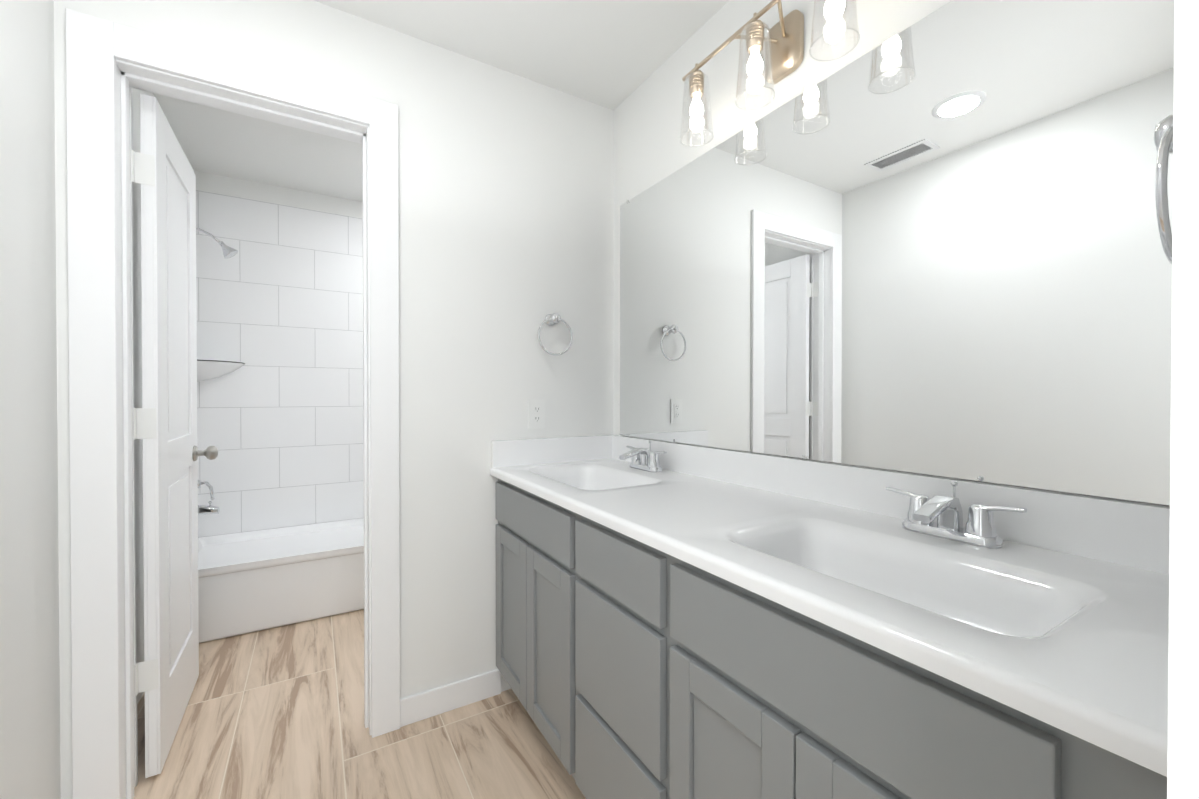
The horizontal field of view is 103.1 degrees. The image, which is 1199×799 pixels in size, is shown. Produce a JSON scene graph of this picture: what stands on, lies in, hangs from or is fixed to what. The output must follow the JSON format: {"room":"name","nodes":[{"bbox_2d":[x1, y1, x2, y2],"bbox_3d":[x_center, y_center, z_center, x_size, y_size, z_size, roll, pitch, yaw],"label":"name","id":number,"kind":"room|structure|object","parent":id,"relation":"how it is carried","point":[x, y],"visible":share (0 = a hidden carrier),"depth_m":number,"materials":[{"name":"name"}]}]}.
{"room":"bathroom","nodes":[
{"label":"bathroom","id":0,"kind":"room"},
{"bbox_2d":[0,0,193,798],"bbox_3d":[-1.025,-0.057,0.513,0.100,2.400,5.140,0,1,-31],"label":"wall","id":1,"kind":"structure","parent":0,"point":[30,766],"depth_m":1.11,"materials":[{"name":"white paint"}]},
{"bbox_3d":[-2.068,-0.179,2.353,0.010,1.965,0.690,0,1,-31],"label":"tiled wall","id":2,"kind":"structure","parent":1,"relation":"attached to","visible":0},
{"bbox_2d":[198,480,214,499],"bbox_3d":[-2.028,0.429,2.417,0.120,0.172,0.170,0,1,-31],"label":"tub valve","id":3,"kind":"object","parent":2,"relation":"attached to","point":[200,483],"visible":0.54,"depth_m":2.42,"materials":[{"name":"silver metal"}]},
{"bbox_2d":[198,501,219,514],"bbox_3d":[-2.021,0.556,2.422,0.134,0.075,0.062,0,1,-31],"label":"tub spout","id":4,"kind":"object","parent":2,"relation":"attached to","point":[206,509],"visible":0.52,"depth_m":2.42,"materials":[{"name":"silver metal"}]},
{"bbox_2d":[196,228,237,258],"bbox_3d":[-1.984,-0.808,2.434,0.222,0.158,0.074,0,1,-31],"label":"shower head","id":5,"kind":"object","parent":2,"relation":"attached to","point":[229,252],"visible":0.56,"depth_m":2.45},
{"bbox_2d":[194,170,361,217],"bbox_3d":[-1.553,-0.078,3.136,1.700,2.400,0.100,0,1,-31],"label":"wall","id":6,"kind":"structure","parent":0,"point":[225,185],"depth_m":2.84,"materials":[{"name":"white paint"}]},
{"bbox_2d":[196,190,363,537],"bbox_3d":[-1.524,-0.185,3.088,1.700,1.965,0.010,0,1,-31],"label":"tiled wall","id":7,"kind":"structure","parent":6,"relation":"attached to","point":[279,302],"depth_m":2.85,"materials":[{"name":"white tile"}]},
{"bbox_2d":[197,360,244,381],"bbox_3d":[-2.092,-0.154,2.614,0.216,0.111,0.216,0,1,-31],"label":"corner shelf","id":8,"kind":"object","parent":7,"relation":"attached to","point":[209,369],"visible":0.9,"depth_m":2.60,"materials":[{"name":"white plastic"}]},
{"bbox_2d":[54,0,613,798],"bbox_3d":[-0.697,-0.067,1.714,1.700,2.400,0.120,0,1,-31],"label":"wall","id":9,"kind":"structure","parent":0,"point":[506,212],"depth_m":1.75,"materials":[{"name":"white paint"}]},
{"bbox_2d":[129,94,217,777],"bbox_3d":[-1.478,0.111,1.645,0.185,2.025,0.641,0,1,-31],"label":"door","id":10,"kind":"structure","parent":9,"relation":"in","point":[164,428],"depth_m":1.51,"materials":[{"name":"white wood"}]},
{"bbox_2d":[65,8,399,798],"bbox_3d":[-1.065,0.067,1.494,0.791,2.137,0.156,0,1,-31],"label":"door frame","id":11,"kind":"structure","parent":9,"relation":"attached to","point":[109,66],"depth_m":1.31,"materials":[{"name":"white wood"}]},
{"bbox_2d":[400,669,500,726],"bbox_3d":[-0.536,1.086,1.742,0.363,0.095,0.012,0,1,-31],"label":"baseboard","id":12,"kind":"structure","parent":9,"relation":"attached to","point":[417,707],"depth_m":1.72,"materials":[{"name":"white wood"}]},
{"bbox_2d":[528,400,544,428],"bbox_3d":[-0.251,0.059,1.908,0.070,0.115,0.008,0,1,-31],"label":"electrical outlet","id":13,"kind":"object","parent":9,"relation":"attached to","point":[536,414],"visible":1,"depth_m":1.90,"materials":[{"name":"white plastic"}]},
{"bbox_2d":[538,313,572,355],"bbox_3d":[-0.184,-0.261,1.910,0.152,0.172,0.069,0,1,-31],"label":"towel ring","id":14,"kind":"object","parent":9,"relation":"attached to","point":[552,319],"visible":1,"depth_m":1.89,"materials":[{"name":"silver metal"}]},
{"bbox_2d":[134,609,585,798],"bbox_3d":[-0.280,1.189,1.029,2.300,0.100,5.240,0,1,-31],"label":"floor","id":15,"kind":"structure","parent":0,"point":[275,713],"depth_m":1.58,"materials":[{"name":"tile"}]},
{"bbox_2d":[198,518,363,642],"bbox_3d":[-1.359,0.947,2.822,1.676,0.355,0.628,0,1,-31],"label":"bathtub","id":16,"kind":"object","parent":15,"relation":"on","point":[253,581],"visible":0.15,"depth_m":2.42,"materials":[{"name":"white ceramic"}]},
{"bbox_2d":[490,435,1169,798],"bbox_3d":[0.264,0.647,1.225,0.558,0.980,1.714,0,1,-31],"label":"bathroom vanity","id":17,"kind":"object","parent":15,"relation":"on","point":[679,621],"visible":1,"depth_m":0.81,"materials":[{"name":"grey"}]},
{"bbox_2d":[619,441,666,471],"bbox_3d":[0.135,0.205,1.738,0.133,0.104,0.230,0,1,-31],"label":"faucet","id":18,"kind":"object","parent":17,"relation":"on","point":[643,459],"depth_m":1.73,"materials":[{"name":"silver metal"}]},
{"bbox_2d":[886,481,1026,547],"bbox_3d":[0.640,0.212,0.898,0.133,0.104,0.230,0,1,-31],"label":"faucet","id":19,"kind":"object","parent":17,"relation":"on","point":[919,529],"depth_m":0.89,"materials":[{"name":"silver metal"}]},
{"bbox_2d":[153,0,728,201],"bbox_3d":[-0.280,-1.311,1.010,2.300,0.100,5.240,0,1,-31],"label":"ceiling","id":20,"kind":"structure","parent":0,"point":[612,54],"depth_m":1.76,"materials":[{"name":"white paint"}]},
{"bbox_2d":[614,0,1169,506],"bbox_3d":[0.122,-0.070,2.097,0.100,2.400,3.608,0,1,-31],"label":"wall","id":21,"kind":"structure","parent":0,"point":[650,148],"depth_m":1.55,"materials":[{"name":"white paint"}]},
{"bbox_2d":[680,0,859,146],"bbox_3d":[0.445,-0.928,1.285,0.176,0.256,0.570,0,1,-31],"label":"sconce","id":22,"kind":"object","parent":21,"relation":"attached to","point":[783,40],"visible":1,"depth_m":1.28,"materials":[{"name":"clear glass"},{"name":"brass"}]},
{"bbox_2d":[620,0,1173,504],"bbox_3d":[0.514,-0.333,1.339,0.007,0.998,1.648,0,1,-31],"label":"wall mirror","id":23,"kind":"object","parent":21,"relation":"attached to","point":[930,244],"visible":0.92,"depth_m":1.00,"materials":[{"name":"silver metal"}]},
{"bbox_2d":[1167,0,1198,798],"bbox_3d":[0.250,-0.054,0.139,1.700,2.400,0.120,0,1,-31],"label":"wall","id":24,"kind":"structure","parent":0,"point":[1183,722],"depth_m":0.21,"materials":[{"name":"white paint"}]},
{"bbox_2d":[1154,114,1172,263],"bbox_3d":[0.658,-0.235,0.506,0.152,0.172,0.091,0,1,-31],"label":"towel ring","id":25,"kind":"object","parent":24,"relation":"attached to","point":[1163,136],"visible":0.42,"depth_m":0.50,"materials":[{"name":"silver metal"}]}
]}

